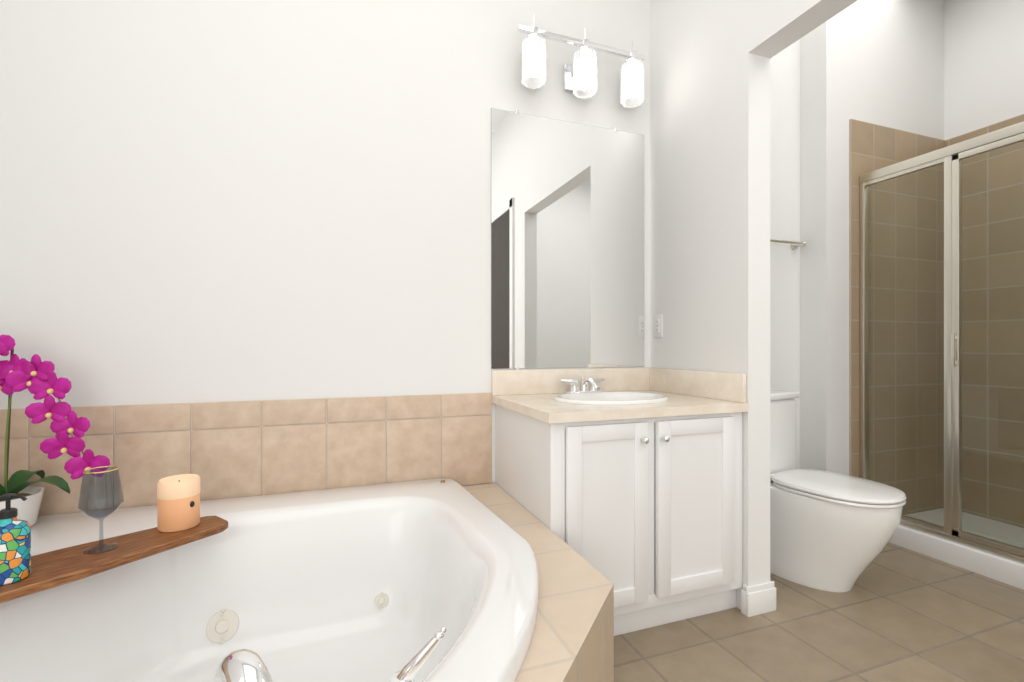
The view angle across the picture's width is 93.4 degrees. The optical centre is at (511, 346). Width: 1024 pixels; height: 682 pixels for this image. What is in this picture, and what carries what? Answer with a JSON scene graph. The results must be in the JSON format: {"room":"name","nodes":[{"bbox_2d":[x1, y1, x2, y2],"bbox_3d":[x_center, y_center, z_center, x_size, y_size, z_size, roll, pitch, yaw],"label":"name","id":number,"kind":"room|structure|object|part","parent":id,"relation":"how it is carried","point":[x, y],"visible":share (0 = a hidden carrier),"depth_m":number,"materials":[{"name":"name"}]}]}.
{"room":"bathroom","nodes":[
{"label":"bathroom","id":0,"kind":"room"},
{"bbox_2d":[0,0,799,485],"bbox_3d":[0.464,-0.600,2.569,5.230,3.400,0.130,0,0,-20],"label":"wall","id":1,"kind":"structure","parent":0,"point":[228,200],"depth_m":1.98,"materials":[{"name":"white paint"}]},
{"bbox_2d":[0,393,491,515],"bbox_3d":[-0.961,0.430,1.974,1.843,0.429,0.012,0,0,-20],"label":"tile backsplash","id":2,"kind":"structure","parent":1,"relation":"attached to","point":[230,449],"depth_m":1.96,"materials":[{"name":"beige tile"}]},
{"bbox_2d":[491,108,643,369],"bbox_3d":[0.304,-0.516,2.436,0.858,1.261,0.010,0,0,-20],"label":"mirror","id":3,"kind":"object","parent":1,"relation":"attached to","point":[567,244],"visible":0.9,"depth_m":2.42,"materials":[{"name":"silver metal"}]},
{"bbox_2d":[518,15,645,107],"bbox_3d":[0.343,-1.383,2.362,0.690,0.313,0.174,0,0,-20],"label":"sconce","id":4,"kind":"object","parent":1,"relation":"attached to","point":[580,77],"visible":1,"depth_m":2.30,"materials":[{"name":"white glass"}]},
{"bbox_2d":[770,239,806,249],"bbox_3d":[1.445,-0.620,2.813,0.692,0.052,0.081,0,0,-20],"label":"towel rail","id":5,"kind":"object","parent":1,"relation":"attached to","point":[795,245],"visible":0.42,"depth_m":2.86,"materials":[{"name":"silver metal"}]},
{"bbox_2d":[650,0,857,609],"bbox_3d":[1.119,-0.600,1.748,0.120,3.400,1.860,0,0,-20],"label":"wall","id":6,"kind":"structure","parent":0,"point":[709,187],"depth_m":2.12,"materials":[{"name":"white paint"}]},
{"bbox_2d":[653,314,662,337],"bbox_3d":[0.765,-0.110,2.533,0.008,0.120,0.074,0,0,-20],"label":"electrical outlet plate","id":7,"kind":"object","parent":6,"relation":"attached to","point":[657,325],"visible":1,"depth_m":2.52,"materials":[{"name":"white plastic"}]},
{"bbox_2d":[741,580,775,616],"bbox_3d":[0.921,1.041,2.295,0.153,0.118,0.656,0,0,-20],"label":"baseboard","id":8,"kind":"structure","parent":6,"relation":"attached to","point":[757,599],"depth_m":1.99,"materials":[{"name":"white wood"}]},
{"bbox_2d":[614,542,1023,681],"bbox_3d":[1.135,1.130,0.727,5.230,0.060,4.090,0,0,-20],"label":"floor","id":9,"kind":"structure","parent":0,"point":[896,613],"depth_m":1.83,"materials":[{"name":"tile"}]},
{"bbox_2d":[0,479,613,681],"bbox_3d":[-0.632,0.750,1.097,1.858,0.699,1.858,0,0,-20],"label":"bathtub","id":10,"kind":"object","parent":9,"relation":"on","point":[440,580],"visible":0.96,"depth_m":1.57,"materials":[{"name":"white ceramic"}]},
{"bbox_2d":[0,334,109,525],"bbox_3d":[-1.566,0.268,1.561,0.484,0.652,0.281,0,0,-20],"label":"orchid","id":11,"kind":"object","parent":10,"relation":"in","point":[36,376],"visible":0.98,"depth_m":1.54,"materials":[{"name":"purple plant"}]},
{"bbox_3d":[-1.661,0.537,1.566,0.204,0.112,0.204,0,0,-20],"label":"pot","id":12,"kind":"part","parent":11,"relation":"part of","materials":[{"name":"white ceramic"}]},
{"bbox_2d":[0,516,227,602],"bbox_3d":[-1.217,0.582,1.254,0.225,0.024,0.860,0,0,36],"label":"tray","id":13,"kind":"object","parent":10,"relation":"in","point":[55,568],"visible":0.71,"depth_m":1.32,"materials":[{"name":"brown wood"}]},
{"bbox_2d":[0,493,30,585],"bbox_3d":[-1.232,0.465,1.180,0.083,0.208,0.080,0,0,-20],"label":"soap bottle","id":14,"kind":"object","parent":13,"relation":"on","point":[15,549],"visible":1,"depth_m":1.17,"materials":[{"name":"multicoloured ceramic"}]},
{"bbox_2d":[77,466,123,553],"bbox_3d":[-1.158,0.457,1.360,0.102,0.224,0.102,0,0,-20],"label":"wine glass","id":15,"kind":"object","parent":13,"relation":"on","point":[97,473],"visible":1,"depth_m":1.36,"materials":[{"name":"grey glass"}]},
{"bbox_2d":[157,474,199,531],"bbox_3d":[-1.056,0.492,1.530,0.114,0.152,0.114,0,0,-20],"label":"candle","id":16,"kind":"object","parent":13,"relation":"on","point":[178,502],"visible":1,"depth_m":1.49,"materials":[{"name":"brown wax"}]},
{"bbox_2d":[492,367,748,635],"bbox_3d":[0.441,0.605,2.122,0.896,0.990,0.690,0,0,-20],"label":"bathroom vanity","id":17,"kind":"object","parent":9,"relation":"on","point":[627,482],"visible":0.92,"depth_m":1.88,"materials":[{"name":"painted wood"},{"name":"beige marble"},{"name":"porcelain"}]},
{"bbox_3d":[0.352,0.621,1.771,0.338,0.674,0.020,0,0,-20],"label":"door","id":18,"kind":"part","parent":17,"relation":"part of","materials":[{"name":"white wood"}]},
{"bbox_2d":[492,367,748,423],"bbox_3d":[0.436,0.188,2.134,0.896,0.155,0.664,0,0,-20],"label":"countertop","id":19,"kind":"structure","parent":17,"relation":"on","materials":[{"name":"beige stone"}]},
{"bbox_2d":[560,376,604,394],"bbox_3d":[0.371,0.187,2.299,0.242,0.085,0.159,0,0,-20],"label":"faucet","id":20,"kind":"object","parent":19,"relation":"on","point":[594,389],"depth_m":2.32,"materials":[{"name":"silver metal"}]},
{"bbox_2d":[553,391,668,436],"bbox_3d":[0.435,0.302,2.122,0.524,0.176,0.400,0,0,-20],"label":"sink","id":21,"kind":"object","parent":19,"relation":"in","point":[578,399],"depth_m":2.17,"materials":[{"name":"white ceramic"}]},
{"bbox_3d":[0.728,0.621,1.908,0.371,0.674,0.020,0,0,-20],"label":"door","id":22,"kind":"part","parent":17,"relation":"part of","materials":[{"name":"white wood"}]},
{"bbox_2d":[770,390,906,591],"bbox_3d":[1.436,0.666,2.328,0.410,0.868,0.747,0,0,-30],"label":"toilet","id":23,"kind":"object","parent":9,"relation":"on","point":[832,532],"visible":0.73,"depth_m":2.16,"materials":[{"name":"white ceramic"}]},
{"bbox_2d":[859,122,1023,589],"bbox_3d":[2.659,0.050,2.467,0.848,2.160,1.194,0,0,-20],"label":"shower stall","id":24,"kind":"object","parent":9,"relation":"on","point":[951,532],"visible":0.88,"depth_m":2.47,"materials":[{"name":"clear glass"}]},
{"bbox_2d":[800,0,943,474],"bbox_3d":[2.320,-0.600,3.084,1.090,3.400,0.170,0,0,-20],"label":"wall","id":25,"kind":"structure","parent":0,"point":[879,62],"depth_m":2.90,"materials":[{"name":"white paint"}]},
{"bbox_2d":[849,119,944,514],"bbox_3d":[2.435,-0.130,3.029,0.888,2.460,0.012,0,0,-20],"label":"tiled wall","id":26,"kind":"structure","parent":25,"relation":"attached to","point":[872,147],"depth_m":3.02,"materials":[{"name":"beige tile"}]},
{"bbox_2d":[944,0,1023,139],"bbox_3d":[3.512,-0.600,1.592,0.130,3.400,3.790,0,0,-20],"label":"wall","id":27,"kind":"structure","parent":0,"point":[983,63],"depth_m":3.01,"materials":[{"name":"white paint"}]},
{"bbox_2d":[945,114,1023,527],"bbox_3d":[3.064,-0.130,2.616,0.012,2.460,1.220,0,0,-20],"label":"tiled wall","id":28,"kind":"structure","parent":27,"relation":"attached to","point":[1001,313],"depth_m":2.94,"materials":[{"name":"beige tile"}]}
]}

